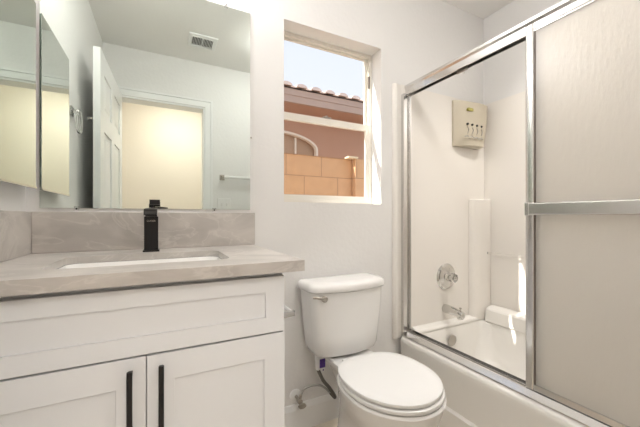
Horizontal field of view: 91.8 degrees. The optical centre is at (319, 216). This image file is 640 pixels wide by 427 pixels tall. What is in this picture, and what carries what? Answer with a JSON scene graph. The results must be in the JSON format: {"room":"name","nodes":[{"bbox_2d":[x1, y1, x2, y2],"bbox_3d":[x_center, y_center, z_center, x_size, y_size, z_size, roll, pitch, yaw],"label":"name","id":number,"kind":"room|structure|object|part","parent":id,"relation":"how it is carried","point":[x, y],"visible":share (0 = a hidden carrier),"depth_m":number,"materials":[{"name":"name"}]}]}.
{"room":"bathroom","nodes":[
{"label":"bathroom","id":0,"kind":"room"},
{"bbox_2d":[0,182,25,210],"bbox_3d":[-0.716,-0.165,0.359,0.120,2.410,1.830,0,0,-27],"label":"wall","id":1,"kind":"structure","parent":0,"point":[12,197],"depth_m":0.97,"materials":[{"name":"white paint"}]},
{"bbox_2d":[0,0,36,188],"bbox_3d":[-0.890,-0.407,0.876,0.038,0.624,0.363,0,0,-27],"label":"medicine cabinet","id":2,"kind":"object","parent":1,"relation":"attached to","point":[17,17],"visible":1,"depth_m":0.92,"materials":[{"name":"silver mirror"}]},
{"bbox_2d":[26,0,482,406],"bbox_3d":[0.036,-0.165,1.657,2.400,2.410,0.120,0,0,-27],"label":"wall","id":3,"kind":"structure","parent":0,"point":[406,40],"depth_m":1.61,"materials":[{"name":"white paint"}]},
{"bbox_2d":[31,212,254,253],"bbox_3d":[-0.640,0.053,1.234,0.768,0.143,0.020,0,0,-27],"label":"backsplash","id":4,"kind":"structure","parent":3,"relation":"attached to","point":[51,232],"depth_m":1.18,"materials":[{"name":"stone"}]},
{"bbox_2d":[40,0,251,210],"bbox_3d":[-0.638,-0.477,1.238,0.742,0.907,0.012,0,0,-27],"label":"wall mirror","id":5,"kind":"object","parent":3,"relation":"attached to","point":[142,101],"visible":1,"depth_m":1.21,"materials":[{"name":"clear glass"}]},
{"bbox_2d":[289,389,306,408],"bbox_3d":[-0.103,0.868,1.474,0.060,0.060,0.080,0,0,-27],"label":"supply valve","id":6,"kind":"object","parent":3,"relation":"attached to","point":[295,395],"visible":0.99,"depth_m":1.49,"materials":[{"name":"silver metal"}]},
{"bbox_3d":[-0.082,0.882,1.445,0.038,0.022,0.010,0,0,-27],"label":"valve handle","id":7,"kind":"part","parent":6,"relation":"part of","materials":[{"name":"silver metal"}]},
{"bbox_2d":[284,391,338,426],"bbox_3d":[0.031,0.975,1.579,0.850,0.130,0.014,0,0,-27],"label":"baseboard","id":8,"kind":"structure","parent":3,"relation":"attached to","point":[322,409],"depth_m":1.54,"materials":[{"name":"white paint"}]},
{"bbox_2d":[284,31,371,203],"bbox_3d":[0.040,-0.510,1.706,0.579,0.875,0.035,0,0,-27],"label":"window","id":9,"kind":"structure","parent":3,"relation":"in","point":[366,127],"depth_m":1.76,"materials":[{"name":"beige plastic"}]},
{"bbox_3d":[0.036,-0.716,1.714,0.551,0.427,0.013,0,0,-27],"label":"sash","id":10,"kind":"part","parent":9,"relation":"part of","materials":[{"name":"clear glass"}]},
{"bbox_3d":[0.042,-0.316,1.702,0.553,0.446,0.016,0,0,-27],"label":"sash","id":11,"kind":"part","parent":9,"relation":"part of","materials":[{"name":"clear glass"}]},
{"bbox_2d":[457,65,467,73],"bbox_3d":[0.686,-0.722,1.489,0.010,0.070,0.060,0,0,-27],"label":"shower head","id":12,"kind":"object","parent":3,"relation":"attached to","point":[463,70],"visible":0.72,"depth_m":1.48,"materials":[{"name":"silver metal"}]},
{"bbox_2d":[401,0,611,426],"bbox_3d":[0.848,-0.042,1.128,0.072,1.452,1.531,0,0,-27],"label":"shower door frame","id":13,"kind":"object","parent":3,"relation":"attached to","point":[516,35],"visible":0.94,"depth_m":1.51,"materials":[{"name":"silver metal"}]},
{"bbox_2d":[524,0,639,426],"bbox_3d":[0.967,-0.039,0.876,0.039,1.398,0.743,0,0,-27],"label":"door","id":14,"kind":"structure","parent":13,"relation":"in","point":[582,204],"depth_m":1.04,"materials":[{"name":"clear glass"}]},
{"bbox_3d":[0.976,-0.727,0.881,0.018,0.022,0.683,0,0,-27],"label":"rail","id":15,"kind":"part","parent":14,"relation":"part of","materials":[{"name":"silver metal"}]},
{"bbox_3d":[0.976,0.649,0.881,0.018,0.022,0.683,0,0,-27],"label":"rail","id":16,"kind":"part","parent":14,"relation":"part of","materials":[{"name":"silver metal"}]},
{"bbox_2d":[313,418,337,426],"bbox_3d":[0.379,1.080,0.984,2.640,0.080,1.711,0,0,-27],"label":"floor","id":17,"kind":"structure","parent":0,"point":[333,423],"depth_m":1.55,"materials":[{"name":"tile"}]},
{"bbox_2d":[0,273,284,426],"bbox_3d":[-0.543,0.598,0.958,0.732,0.884,0.572,0,0,-27],"label":"vanity cabinet","id":18,"kind":"object","parent":17,"relation":"on","point":[206,352],"visible":0.83,"depth_m":0.74,"materials":[{"name":"white paint"}]},
{"bbox_3d":[-0.588,0.629,0.663,0.378,0.593,0.021,0,0,-27],"label":"door","id":19,"kind":"part","parent":18,"relation":"part of","materials":[{"name":"white paint"}]},
{"bbox_3d":[-0.436,0.430,0.710,0.012,0.159,0.034,0,0,-27],"label":"handle","id":20,"kind":"part","parent":18,"relation":"part of","materials":[{"name":"black metal"}]},
{"bbox_3d":[-0.432,0.249,0.742,0.729,0.160,0.021,0,0,-27],"label":"drawer","id":21,"kind":"part","parent":18,"relation":"part of","materials":[{"name":"white paint"}]},
{"bbox_2d":[0,245,304,296],"bbox_3d":[-0.525,0.141,0.978,0.782,0.031,0.580,0,0,-27],"label":"countertop","id":22,"kind":"structure","parent":18,"relation":"on","point":[37,273],"depth_m":0.80,"materials":[{"name":"stone"}]},
{"bbox_2d":[0,210,30,261],"bbox_3d":[-0.866,0.053,0.808,0.020,0.143,0.574,0,0,-27],"label":"side splash","id":23,"kind":"object","parent":22,"relation":"on","point":[15,226],"visible":1,"depth_m":0.93,"materials":[{"name":"stone"}]},
{"bbox_2d":[57,256,221,268],"bbox_3d":[-0.522,0.221,0.940,0.487,0.151,0.300,0,0,-27],"label":"sink","id":24,"kind":"object","parent":22,"relation":"in","point":[150,261],"visible":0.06,"depth_m":1.04,"materials":[{"name":"white ceramic"}]},
{"bbox_2d":[143,200,167,251],"bbox_3d":[-0.582,0.031,1.097,0.081,0.187,0.145,0,0,-27],"label":"faucet","id":25,"kind":"object","parent":22,"relation":"on","point":[150,218],"visible":1,"depth_m":1.11,"materials":[{"name":"black metal"}]},
{"bbox_3d":[-0.594,-0.020,1.089,0.039,0.027,0.140,0,0,-27],"label":"spout","id":26,"kind":"part","parent":25,"relation":"part of","materials":[{"name":"black metal"}]},
{"bbox_3d":[-0.616,0.122,1.132,0.053,0.005,0.053,0,0,-27],"label":"plate","id":27,"kind":"part","parent":25,"relation":"part of","materials":[{"name":"black metal"}]},
{"bbox_3d":[-0.607,-0.048,1.136,0.039,0.029,0.035,0,0,-27],"label":"lever","id":28,"kind":"part","parent":25,"relation":"part of","materials":[{"name":"black metal"}]},
{"bbox_3d":[-0.379,0.430,0.740,0.012,0.159,0.034,0,0,-27],"label":"handle","id":29,"kind":"part","parent":18,"relation":"part of","materials":[{"name":"black metal"}]},
{"bbox_3d":[-0.263,0.629,0.829,0.350,0.593,0.021,0,0,-27],"label":"door","id":30,"kind":"part","parent":18,"relation":"part of","materials":[{"name":"white paint"}]},
{"bbox_2d":[284,305,294,317],"bbox_3d":[-0.127,0.298,0.996,0.046,0.040,0.152,0,0,-27],"label":"toilet paper holder","id":31,"kind":"object","parent":18,"relation":"attached to","point":[288,312],"visible":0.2,"depth_m":0.94,"materials":[{"name":"silver metal"}]},
{"bbox_3d":[-0.100,0.298,0.943,0.046,0.040,0.032,0,0,-27],"label":"post","id":32,"kind":"part","parent":31,"relation":"part of","materials":[{"name":"silver metal"}]},
{"bbox_2d":[298,273,446,426],"bbox_3d":[0.220,0.667,1.306,0.420,0.742,0.644,0,0,-27],"label":"toilet","id":33,"kind":"object","parent":17,"relation":"on","point":[341,313],"visible":1,"depth_m":1.34,"materials":[{"name":"white ceramic"}]},
{"bbox_2d":[300,355,336,398],"bbox_3d":[0.001,0.767,1.472,0.181,0.246,0.066,0,0,-22],"label":"supply hose","id":34,"kind":"object","parent":33,"relation":"attached to","point":[320,363],"visible":0.98,"depth_m":1.46,"materials":[{"name":"grey"}]},
{"bbox_3d":[0.003,0.361,1.354,0.073,0.033,0.025,0,0,-27],"label":"flush lever","id":35,"kind":"part","parent":33,"relation":"part of","materials":[{"name":"silver metal"}]},
{"bbox_3d":[0.119,0.492,1.504,0.394,0.301,0.182,0,0,-27],"label":"tank","id":36,"kind":"part","parent":33,"relation":"part of","materials":[{"name":"white ceramic"}]},
{"bbox_3d":[0.119,0.319,1.504,0.420,0.046,0.201,0,0,-27],"label":"tank lid","id":37,"kind":"part","parent":33,"relation":"part of","materials":[{"name":"white ceramic"}]},
{"bbox_3d":[0.273,0.623,1.215,0.370,0.020,0.408,0,0,-27],"label":"seat","id":38,"kind":"part","parent":33,"relation":"part of","materials":[{"name":"white plastic"}]},
{"bbox_3d":[0.278,0.643,1.205,0.374,0.016,0.402,0,0,-27],"label":"seat","id":39,"kind":"part","parent":33,"relation":"part of","materials":[{"name":"white plastic"}]},
{"bbox_2d":[400,319,586,426],"bbox_3d":[1.138,0.863,1.274,0.760,0.354,1.528,0,0,-27],"label":"bathtub","id":40,"kind":"object","parent":17,"relation":"on","point":[473,399],"visible":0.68,"depth_m":1.47,"materials":[{"name":"white ceramic"}]},
{"bbox_3d":[0.813,0.761,1.903,0.072,0.072,0.017,0,0,-27],"label":"overflow plate","id":41,"kind":"part","parent":40,"relation":"part of","materials":[{"name":"silver metal"}]},
{"bbox_2d":[392,83,525,338],"bbox_3d":[1.125,-0.035,1.275,0.806,1.466,1.549,0,0,-27],"label":"shower surround","id":42,"kind":"object","parent":40,"relation":"on","point":[467,205],"visible":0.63,"depth_m":1.95,"materials":[{"name":"white plastic"}]},
{"bbox_2d":[437,263,457,288],"bbox_3d":[0.813,0.376,1.928,0.164,0.164,0.074,0,0,-27],"label":"shower valve","id":43,"kind":"object","parent":42,"relation":"attached to","point":[446,276],"visible":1,"depth_m":1.93,"materials":[{"name":"silver metal"}]},
{"bbox_3d":[0.822,0.376,1.912,0.062,0.062,0.037,0,0,-27],"label":"knob","id":44,"kind":"part","parent":43,"relation":"part of","materials":[{"name":"clear plastic"}]},
{"bbox_2d":[442,304,464,319],"bbox_3d":[0.819,0.577,1.894,0.054,0.070,0.140,0,0,-27],"label":"tub spout","id":45,"kind":"object","parent":42,"relation":"attached to","point":[446,308],"visible":1,"depth_m":1.88,"materials":[{"name":"silver metal"}]},
{"bbox_2d":[452,100,487,149],"bbox_3d":[0.988,-0.599,2.018,0.284,0.293,0.073,0,0,-27],"label":"dispenser","id":46,"kind":"object","parent":42,"relation":"attached to","point":[469,119],"visible":1,"depth_m":1.99,"materials":[{"name":"beige plastic"}]},
{"bbox_2d":[441,0,513,18],"bbox_3d":[0.406,-1.420,0.931,2.640,0.100,1.830,0,0,-27],"label":"ceiling","id":47,"kind":"structure","parent":0,"point":[482,9],"depth_m":2.01,"materials":[{"name":"white paint"}]},
{"bbox_2d":[483,0,561,104],"bbox_3d":[1.529,-0.165,1.503,0.120,2.410,1.830,0,0,-27],"label":"wall","id":48,"kind":"structure","parent":0,"point":[504,73],"depth_m":2.00,"materials":[{"name":"white paint"}]},
{"label":"outside","id":49,"kind":"structure","parent":0,"visible":0},
{"bbox_3d":[-1.297,1.190,6.949,20.000,0.100,10.439,0,0,-27],"label":"ground","id":50,"kind":"structure","parent":49,"visible":0},
{"bbox_2d":[284,81,363,159],"bbox_3d":[-0.684,-0.756,5.746,12.000,3.792,2.580,0,0,-27],"label":"neighbouring house","id":51,"kind":"structure","parent":50,"relation":"on","point":[299,138],"depth_m":5.11,"materials":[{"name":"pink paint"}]},
{"bbox_2d":[284,134,313,155],"bbox_3d":[-0.737,-0.610,5.012,1.400,1.500,0.020,0,0,-27],"label":"window","id":52,"kind":"structure","parent":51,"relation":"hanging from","point":[302,147],"depth_m":5.18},
{"bbox_2d":[284,153,363,196],"bbox_3d":[0.071,0.261,3.164,9.000,1.758,0.243,0,0,-27],"label":"fence","id":53,"kind":"object","parent":50,"relation":"on","point":[303,174],"visible":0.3,"depth_m":3.10,"materials":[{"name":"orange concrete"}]}
]}

